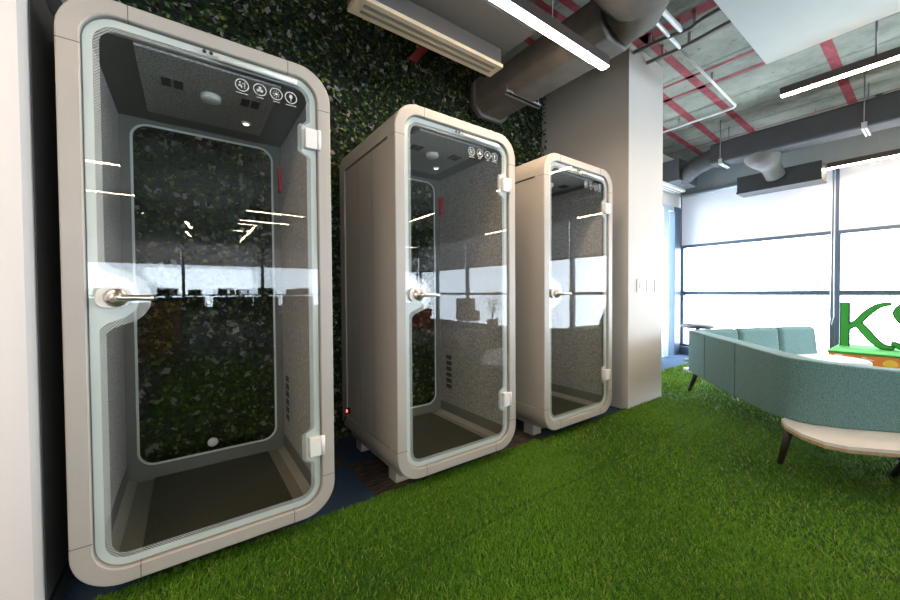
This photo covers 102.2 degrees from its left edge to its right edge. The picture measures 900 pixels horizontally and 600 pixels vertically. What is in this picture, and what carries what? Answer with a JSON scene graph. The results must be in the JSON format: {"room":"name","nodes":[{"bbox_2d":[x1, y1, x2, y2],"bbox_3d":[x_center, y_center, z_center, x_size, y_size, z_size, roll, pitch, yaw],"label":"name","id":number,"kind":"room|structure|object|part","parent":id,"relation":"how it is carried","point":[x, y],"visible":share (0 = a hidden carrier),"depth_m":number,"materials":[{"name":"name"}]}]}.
{"room":"common room","nodes":[
{"label":"common room","id":0,"kind":"room"},
{"bbox_2d":[0,0,68,599],"bbox_3d":[-3.196,-0.619,0.628,3.578,3.600,1.120,-1,1,-36],"label":"wall partition","id":1,"kind":"structure","parent":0,"point":[34,554],"depth_m":1.24,"materials":[{"name":"white paint"}]},
{"bbox_2d":[49,557,72,599],"bbox_3d":[-1.742,1.111,1.731,0.012,0.080,1.080,-1,1,-36],"label":"baseboard","id":2,"kind":"structure","parent":1,"relation":"attached to","point":[61,586],"depth_m":1.41,"materials":[{"name":"black plastic"}]},
{"bbox_2d":[63,354,688,599],"bbox_3d":[3.107,1.252,-1.189,12.000,0.150,12.800,-1,1,-36],"label":"floor","id":3,"kind":"structure","parent":0,"point":[360,476],"depth_m":2.27,"materials":[{"name":"carpet"}]},
{"bbox_2d":[53,0,334,586],"bbox_3d":[-1.205,0.019,1.864,0.941,2.251,0.962,-1,1,-36],"label":"booth","id":4,"kind":"object","parent":3,"relation":"on","point":[120,69],"visible":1,"depth_m":1.72,"materials":[{"name":"grey plastic"}]},
{"bbox_3d":[-1.238,-0.009,1.334,0.097,0.077,0.013,-1,1,-36],"label":"lock plate","id":5,"kind":"part","parent":4,"relation":"part of","materials":[{"name":"white plastic"}]},
{"bbox_3d":[-1.555,0.975,1.677,0.022,0.100,0.783,-1,1,-36],"label":"skirting","id":6,"kind":"part","parent":4,"relation":"part of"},
{"bbox_3d":[-1.177,-0.009,1.330,0.146,0.068,0.064,-1,1,-36],"label":"door handle","id":7,"kind":"part","parent":4,"relation":"part of","materials":[{"name":"metal"}]},
{"bbox_2d":[161,76,182,89],"bbox_3d":[-1.272,-0.993,1.662,0.080,0.004,0.080,-1,1,-36],"label":"ceiling vent","id":8,"kind":"object","parent":4,"relation":"attached to","point":[167,81],"depth_m":1.65,"materials":[{"name":"black plastic"}]},
{"bbox_3d":[-1.471,-0.014,2.230,0.850,2.065,0.040,-1,1,-36],"label":"frame","id":9,"kind":"part","parent":4,"relation":"part of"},
{"bbox_3d":[-1.223,1.028,1.917,0.840,0.020,0.783,-1,1,-36],"label":"floor panel","id":10,"kind":"part","parent":4,"relation":"part of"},
{"bbox_2d":[241,121,250,125],"bbox_3d":[-1.155,-0.999,2.055,0.047,0.008,0.047,-1,1,-9],"label":"spotlight","id":11,"kind":"object","parent":4,"relation":"on","point":[246,123],"depth_m":2.05,"materials":[{"name":"white plastic"}]},
{"bbox_2d":[240,98,259,109],"bbox_3d":[-1.017,-0.998,1.846,0.080,0.004,0.080,-1,1,-36],"label":"ceiling vent","id":12,"kind":"object","parent":4,"relation":"attached to","point":[250,103],"depth_m":1.84,"materials":[{"name":"black plastic"}]},
{"bbox_2d":[286,375,288,420],"bbox_3d":[-1.056,0.637,2.358,0.003,0.283,0.075,-1,1,-36],"label":"wall vent","id":13,"kind":"object","parent":4,"relation":"attached to","point":[287,376],"depth_m":2.36,"materials":[{"name":"black plastic"}]},
{"bbox_3d":[-0.892,0.962,2.156,0.022,0.100,0.783,-1,1,-36],"label":"skirting","id":14,"kind":"part","parent":4,"relation":"part of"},
{"bbox_2d":[114,0,546,462],"bbox_3d":[-0.454,-0.684,3.230,3.952,3.589,0.115,-1,1,-36],"label":"wall","id":15,"kind":"structure","parent":3,"relation":"on","point":[203,209],"depth_m":2.53,"materials":[{"name":"green plant"}]},
{"bbox_2d":[408,45,428,62],"bbox_3d":[-0.279,-2.220,3.267,0.230,0.180,0.015,-1,1,-36],"label":"tape","id":16,"kind":"object","parent":15,"relation":"attached to","point":[420,51],"visible":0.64,"depth_m":3.25,"materials":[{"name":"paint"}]},
{"bbox_2d":[334,104,515,482],"bbox_3d":[-0.293,0.000,2.524,1.273,2.251,0.962,-1,1,-36],"label":"booth","id":17,"kind":"object","parent":3,"relation":"on","point":[469,169],"visible":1,"depth_m":2.54,"materials":[{"name":"grey plastic"}]},
{"bbox_2d":[334,407,350,443],"bbox_3d":[-0.899,0.953,2.586,0.332,0.344,0.166,-1,1,-36],"label":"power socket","id":18,"kind":"object","parent":17,"relation":"attached to","point":[346,411],"depth_m":2.68,"materials":[{"name":"black plastic"}]},
{"bbox_3d":[-0.538,-0.040,2.388,0.036,1.800,0.706,-1,1,-36],"label":"panel","id":19,"kind":"part","parent":17,"relation":"part of","materials":[{"name":"white plastic"}]},
{"bbox_3d":[-0.191,-0.030,2.091,0.097,0.077,0.013,-1,1,-36],"label":"lock plate","id":20,"kind":"part","parent":17,"relation":"part of","materials":[{"name":"silver metal"}]},
{"bbox_2d":[409,144,424,150],"bbox_3d":[-0.225,-1.014,2.419,0.080,0.004,0.080,-1,1,-36],"label":"ceiling vent","id":21,"kind":"object","parent":17,"relation":"attached to","point":[414,147],"depth_m":2.41,"materials":[{"name":"black plastic"}]},
{"bbox_3d":[-0.176,1.006,2.674,0.840,0.020,0.783,-1,1,-36],"label":"floor panel","id":22,"kind":"part","parent":17,"relation":"part of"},
{"bbox_3d":[-0.424,-0.036,2.987,0.850,2.065,0.040,-1,1,-36],"label":"frame","id":23,"kind":"part","parent":17,"relation":"part of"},
{"bbox_3d":[-0.130,-0.030,2.087,0.146,0.068,0.064,-1,1,-36],"label":"door handle","id":24,"kind":"part","parent":17,"relation":"part of","materials":[{"name":"metal"}]},
{"bbox_2d":[446,355,451,388],"bbox_3d":[-0.009,0.615,3.115,0.003,0.283,0.075,-1,1,-36],"label":"wall vent","id":25,"kind":"object","parent":17,"relation":"attached to","point":[448,357],"depth_m":3.11,"materials":[{"name":"black plastic"}]},
{"bbox_3d":[0.067,-0.043,2.308,0.941,2.161,0.056,-1,1,-36],"label":"frame","id":26,"kind":"part","parent":17,"relation":"part of","materials":[{"name":"white plastic"}]},
{"bbox_2d":[446,155,461,160],"bbox_3d":[0.030,-1.020,2.603,0.080,0.004,0.080,-1,1,-36],"label":"ceiling vent","id":27,"kind":"object","parent":17,"relation":"attached to","point":[450,157],"depth_m":2.59,"materials":[{"name":"black plastic"}]},
{"bbox_3d":[0.155,0.940,2.913,0.022,0.100,0.783,-1,1,-36],"label":"skirting","id":28,"kind":"part","parent":17,"relation":"part of","materials":[{"name":"grey plastic"}]},
{"bbox_2d":[94,379,899,599],"bbox_3d":[2.827,1.103,1.380,6.859,0.048,4.973,-1,1,-36],"label":"artificial grass","id":29,"kind":"structure","parent":3,"relation":"on","point":[681,493],"depth_m":1.77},
{"bbox_2d":[683,326,899,477],"bbox_3d":[3.332,0.712,3.200,1.780,0.738,3.003,0,1,17],"label":"sofa","id":30,"kind":"object","parent":29,"relation":"on","point":[833,402],"visible":1,"depth_m":2.35,"materials":[{"name":"teal fabric"}]},
{"bbox_3d":[2.722,0.930,4.077,0.048,0.274,0.312,0,1,21],"label":"leg","id":31,"kind":"part","parent":30,"relation":"part of","materials":[{"name":"brown wood"}]},
{"bbox_3d":[2.699,0.574,3.868,0.140,0.460,0.456,0,1,16],"label":"panel","id":32,"kind":"part","parent":30,"relation":"part of","materials":[{"name":"teal fabric"}]},
{"bbox_3d":[2.558,0.585,3.354,0.140,0.460,0.598,0,1,15],"label":"panel","id":33,"kind":"part","parent":30,"relation":"part of","materials":[{"name":"teal fabric"}]},
{"bbox_3d":[2.185,0.954,2.364,0.047,0.267,0.120,0,1,16],"label":"leg","id":34,"kind":"part","parent":30,"relation":"part of","materials":[{"name":"brown wood"}]},
{"bbox_3d":[2.749,0.601,2.344,1.494,0.455,0.694,1,2,44],"label":"panel","id":35,"kind":"part","parent":30,"relation":"part of","materials":[{"name":"teal fabric"}]},
{"bbox_2d":[798,353,872,365],"bbox_3d":[3.755,0.706,3.908,1.466,0.130,0.544,-1,1,-12],"label":"seat cushion","id":36,"kind":"object","parent":30,"relation":"on","point":[826,357],"depth_m":3.95,"materials":[{"name":"grey fabric"}]},
{"bbox_3d":[2.684,0.959,2.140,0.048,0.292,0.280,0,1,31],"label":"leg","id":37,"kind":"part","parent":30,"relation":"part of","materials":[{"name":"brown wood"}]},
{"bbox_2d":[515,153,612,434],"bbox_3d":[0.853,-0.024,3.352,0.941,2.251,0.962,-1,1,-36],"label":"booth","id":38,"kind":"object","parent":3,"relation":"on","point":[563,204],"visible":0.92,"depth_m":3.25,"materials":[{"name":"grey plastic"}]},
{"bbox_3d":[0.474,-0.061,3.119,0.036,1.800,0.706,-1,1,-36],"label":"panel","id":39,"kind":"part","parent":38,"relation":"part of","materials":[{"name":"white plastic"}]},
{"bbox_3d":[0.835,0.985,3.405,0.840,0.020,0.783,-1,1,-36],"label":"floor panel","id":40,"kind":"part","parent":38,"relation":"part of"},
{"bbox_3d":[0.820,-0.052,2.822,0.097,0.077,0.013,-1,1,-36],"label":"lock plate","id":41,"kind":"part","parent":38,"relation":"part of","materials":[{"name":"white plastic"}]},
{"bbox_3d":[0.881,-0.051,2.818,0.146,0.068,0.064,-1,1,-36],"label":"door handle","id":42,"kind":"part","parent":38,"relation":"part of","materials":[{"name":"metal"}]},
{"bbox_3d":[1.166,0.918,3.644,0.022,0.100,0.783,-1,1,-36],"label":"skirting","id":43,"kind":"part","parent":38,"relation":"part of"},
{"bbox_2d":[661,363,701,393],"bbox_3d":[3.102,1.028,4.946,2.422,0.053,0.661,-1,1,-36],"label":"artificial grass","id":44,"kind":"structure","parent":3,"relation":"on","point":[673,377],"depth_m":4.79,"materials":[{"name":"green plant"}]},
{"bbox_2d":[680,323,715,360],"bbox_3d":[4.171,0.706,6.114,0.500,0.637,0.500,-1,1,-36],"label":"side table","id":45,"kind":"object","parent":3,"relation":"on","point":[685,325],"visible":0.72,"depth_m":5.96,"materials":[{"name":"black plastic"}]},
{"bbox_2d":[827,344,899,368],"bbox_3d":[5.716,0.844,4.024,0.970,0.425,2.020,-1,1,-36],"label":"plinth","id":46,"kind":"object","parent":3,"relation":"on","point":[878,357],"visible":0.48,"depth_m":4.35,"materials":[{"name":"orange paint"}]},
{"bbox_2d":[839,302,894,349],"bbox_3d":[5.347,0.323,4.657,0.090,0.594,0.467,-1,1,-36],"label":"letter","id":47,"kind":"object","parent":46,"relation":"on","point":[846,325],"visible":1,"depth_m":4.68,"materials":[{"name":"green paint"}]},
{"bbox_2d":[890,304,899,349],"bbox_3d":[5.601,0.312,4.309,0.086,0.669,0.473,-1,1,-36],"label":"letter","id":48,"kind":"object","parent":46,"relation":"on","point":[896,312],"visible":1,"depth_m":4.43,"materials":[{"name":"green paint"}]},
{"bbox_2d":[542,43,662,408],"bbox_3d":[1.670,-0.722,4.258,0.710,3.600,1.240,-1,1,-36],"label":"wall pillar","id":49,"kind":"structure","parent":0,"point":[610,119],"depth_m":3.72,"materials":[{"name":"white paint"}]},
{"bbox_2d":[637,279,645,291],"bbox_3d":[1.950,-0.148,3.692,0.170,0.130,0.020,-1,1,-36],"label":"wall switch","id":50,"kind":"object","parent":49,"relation":"attached to","point":[641,283],"visible":1,"depth_m":3.69,"materials":[{"name":"white plastic"}]},
{"bbox_2d":[646,279,653,291],"bbox_3d":[2.095,-0.151,3.797,0.150,0.130,0.019,-1,1,-36],"label":"wall switch","id":51,"kind":"object","parent":49,"relation":"attached to","point":[649,282],"visible":1,"depth_m":3.78,"materials":[{"name":"white plastic"}]},
{"bbox_2d":[654,280,661,291],"bbox_3d":[2.239,-0.154,3.901,0.145,0.130,0.019,-1,1,-36],"label":"wall switch","id":52,"kind":"object","parent":49,"relation":"attached to","point":[657,283],"visible":1,"depth_m":3.88,"materials":[{"name":"white plastic"}]},
{"bbox_2d":[662,154,680,207],"bbox_3d":[2.994,-0.765,5.993,3.700,3.600,0.180,-1,1,-36],"label":"wall","id":53,"kind":"structure","parent":0,"point":[668,198],"depth_m":6.60,"materials":[{"name":"white paint"}]},
{"bbox_2d":[662,204,680,356],"bbox_3d":[3.774,-0.341,6.505,1.250,2.720,0.155,-1,1,-36],"label":"door","id":54,"kind":"structure","parent":53,"relation":"in","point":[671,216],"depth_m":6.69,"materials":[{"name":"glass"}]},
{"bbox_2d":[680,346,688,354],"bbox_3d":[7.917,1.011,2.052,0.240,0.140,12.020,-1,1,-36],"label":"baseboard","id":55,"kind":"structure","parent":53,"relation":"attached to","point":[683,349],"depth_m":6.76,"materials":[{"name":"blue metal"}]},
{"bbox_2d":[501,0,899,160],"bbox_3d":[3.123,-2.521,-1.235,12.100,0.203,12.800,-1,1,-36],"label":"ceiling","id":56,"kind":"structure","parent":0,"point":[754,85],"depth_m":4.10,"materials":[{"name":"concrete"}]},
{"bbox_2d":[347,0,534,76],"bbox_3d":[0.050,-2.069,2.150,1.200,0.802,0.745,-1,1,-36],"label":"ceiling vent","id":57,"kind":"object","parent":56,"relation":"in","point":[475,34],"visible":1,"depth_m":2.32,"materials":[{"name":"grey metal"}]},
{"bbox_2d":[490,0,609,69],"bbox_3d":[0.526,-2.074,2.200,1.500,0.800,0.069,-1,1,-36],"label":"lamp","id":58,"kind":"object","parent":56,"relation":"hanging from","point":[524,10],"visible":1,"depth_m":2.29,"materials":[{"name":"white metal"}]},
{"bbox_2d":[469,0,669,124],"bbox_3d":[0.397,-2.157,2.640,1.810,0.650,2.005,-1,1,-36],"label":"duct","id":59,"kind":"object","parent":56,"relation":"hanging from","point":[544,66],"visible":0.91,"depth_m":2.93,"materials":[{"name":"metal"}]},
{"bbox_2d":[656,22,681,48],"bbox_3d":[1.765,-2.441,3.122,1.101,0.111,0.032,-1,1,-38],"label":"lamp","id":60,"kind":"object","parent":56,"relation":"attached to","point":[659,25],"visible":0.31,"depth_m":3.28,"materials":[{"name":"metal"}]},
{"bbox_2d":[662,9,683,32],"bbox_3d":[1.259,-2.425,2.627,2.000,0.117,0.044,-1,1,-37],"label":"lamp","id":61,"kind":"object","parent":56,"relation":"attached to","point":[667,15],"visible":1,"depth_m":3.10,"materials":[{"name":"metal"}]},
{"bbox_2d":[632,7,721,54],"bbox_3d":[2.186,-2.434,3.058,0.084,0.128,1.253,-1,1,-38],"label":"cable","id":62,"kind":"object","parent":56,"relation":"attached to","point":[696,22],"visible":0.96,"depth_m":3.24,"materials":[{"name":"metal"}]},
{"bbox_2d":[663,145,696,193],"bbox_3d":[3.727,-2.231,6.081,0.980,0.682,0.380,-1,1,-36],"label":"ceiling vent","id":63,"kind":"object","parent":56,"relation":"in","point":[672,180],"visible":0.68,"depth_m":5.95,"materials":[{"name":"grey metal"}]},
{"bbox_2d":[663,181,685,193],"bbox_3d":[3.682,-1.912,6.152,0.980,0.042,0.180,-1,1,-36],"label":"grille","id":64,"kind":"object","parent":63,"relation":"attached to","point":[670,187],"depth_m":6.18,"materials":[{"name":"white plastic"}]},
{"bbox_2d":[646,20,731,64],"bbox_3d":[2.371,-2.441,3.191,0.079,0.122,1.254,-1,1,-34],"label":"cable","id":65,"kind":"object","parent":56,"relation":"attached to","point":[690,41],"visible":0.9,"depth_m":3.40,"materials":[{"name":"metal"}]},
{"bbox_2d":[663,49,735,132],"bbox_3d":[2.541,-2.476,4.576,1.824,0.109,1.404,-1,1,-36],"label":"conduit pipe","id":66,"kind":"object","parent":56,"relation":"attached to","point":[710,79],"visible":0.93,"depth_m":4.17,"materials":[{"name":"metal"}]},
{"bbox_2d":[736,109,826,197],"bbox_3d":[4.690,-2.070,5.163,0.330,0.980,0.910,-1,1,-36],"label":"air plenum","id":67,"kind":"object","parent":56,"relation":"hanging from","point":[811,173],"visible":0.91,"depth_m":5.00,"materials":[{"name":"grey metal"}]},
{"bbox_3d":[4.693,-1.595,5.173,0.330,0.030,0.910,-1,1,-36],"label":"rail","id":68,"kind":"part","parent":67,"relation":"part of","materials":[{"name":"grey metal"}]},
{"bbox_2d":[681,73,899,183],"bbox_3d":[5.207,-2.087,3.796,0.589,0.898,5.299,-1,1,-36],"label":"duct","id":69,"kind":"object","parent":56,"relation":"hanging from","point":[762,150],"visible":0.98,"depth_m":4.57,"materials":[{"name":"metal"}]},
{"bbox_3d":[3.851,-2.285,5.170,0.009,0.540,0.010,-1,1,-36],"label":"hanger rod","id":70,"kind":"part","parent":69,"relation":"part of","materials":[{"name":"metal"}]},
{"bbox_3d":[4.648,-2.268,4.069,0.009,0.540,0.010,-1,1,-36],"label":"hanger rod","id":71,"kind":"part","parent":69,"relation":"part of","materials":[{"name":"metal"}]},
{"bbox_2d":[780,20,899,97],"bbox_3d":[3.756,-2.202,2.542,0.069,0.600,2.170,-1,1,-36],"label":"lamp","id":72,"kind":"object","parent":56,"relation":"hanging from","point":[891,55],"visible":1,"depth_m":3.06,"materials":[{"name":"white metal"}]},
{"bbox_2d":[780,55,899,97],"bbox_3d":[3.758,-1.905,2.548,0.056,0.006,2.162,-1,1,-36],"label":"diffuser","id":73,"kind":"object","parent":72,"relation":"attached to","point":[890,58],"depth_m":3.09,"materials":[{"name":"white plastic"}]},
{"bbox_2d":[827,93,899,169],"bbox_3d":[5.717,-2.143,3.980,0.069,0.800,2.200,-1,1,-36],"label":"lamp","id":74,"kind":"object","parent":56,"relation":"hanging from","point":[896,152],"visible":0.84,"depth_m":4.58,"materials":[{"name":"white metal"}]},
{"bbox_2d":[827,154,899,169],"bbox_3d":[5.720,-1.746,3.988,0.056,0.006,2.192,-1,1,-36],"label":"diffuser","id":75,"kind":"object","parent":74,"relation":"attached to","point":[859,161],"depth_m":4.62,"materials":[{"name":"white plastic"}]},
{"bbox_3d":[2.626,-2.305,0.569,2.600,0.300,3.100,-1,1,-36],"label":"trim","id":76,"kind":"structure","parent":56,"relation":"attached to","visible":0},
{"bbox_2d":[714,0,899,63],"bbox_3d":[2.673,-2.105,0.544,3.440,0.100,4.200,-1,1,-36],"label":"ceiling panel","id":77,"kind":"object","parent":76,"relation":"attached to","point":[775,29],"visible":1,"depth_m":2.71,"materials":[{"name":"white paint"}]},
{"bbox_2d":[681,126,899,196],"bbox_3d":[7.971,-2.199,2.030,0.230,0.640,12.400,-1,1,-36],"label":"wall","id":78,"kind":"structure","parent":0,"point":[889,139],"depth_m":5.35,"materials":[{"name":"grey paint"}]},
{"bbox_2d":[680,168,836,348],"bbox_3d":[5.005,-0.540,6.087,0.100,2.840,2.030,-1,1,-36],"label":"window","id":79,"kind":"structure","parent":78,"relation":"in","point":[683,292],"depth_m":5.87,"materials":[{"name":"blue metal"}]},
{"bbox_2d":[682,168,835,324],"bbox_3d":[4.944,-0.796,6.015,0.065,2.305,2.000,-1,1,-36],"label":"roller blind","id":80,"kind":"object","parent":79,"relation":"attached to","point":[719,216],"visible":0.84,"depth_m":5.92,"materials":[{"name":"fabric"}]},
{"bbox_3d":[5.493,-0.764,5.209,0.009,2.265,0.050,-1,1,-36],"label":"pull cord","id":81,"kind":"part","parent":80,"relation":"part of","materials":[{"name":"white plastic"}]},
{"bbox_2d":[834,167,899,345],"bbox_3d":[6.417,-0.511,4.134,0.100,2.840,2.790,-1,1,-36],"label":"window","id":82,"kind":"structure","parent":78,"relation":"in","point":[838,256],"depth_m":5.21,"materials":[{"name":"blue metal"}]},
{"bbox_2d":[839,156,899,233],"bbox_3d":[6.357,-0.767,4.062,0.065,2.305,2.760,-1,1,-36],"label":"roller blind","id":83,"kind":"object","parent":82,"relation":"attached to","point":[869,192],"visible":0.8,"depth_m":4.93,"materials":[{"name":"fabric"}]},
{"bbox_3d":[-1.939,-0.660,2.321,7.600,3.600,0.150,-1,1,-36],"label":"wall","id":84,"kind":"structure","parent":0,"visible":0},
{"bbox_2d":[47,0,67,16],"bbox_3d":[-1.779,-1.805,1.728,0.046,1.290,0.970,-1,1,-36],"label":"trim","id":85,"kind":"structure","parent":84,"relation":"attached to","point":[54,5],"depth_m":1.42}
]}

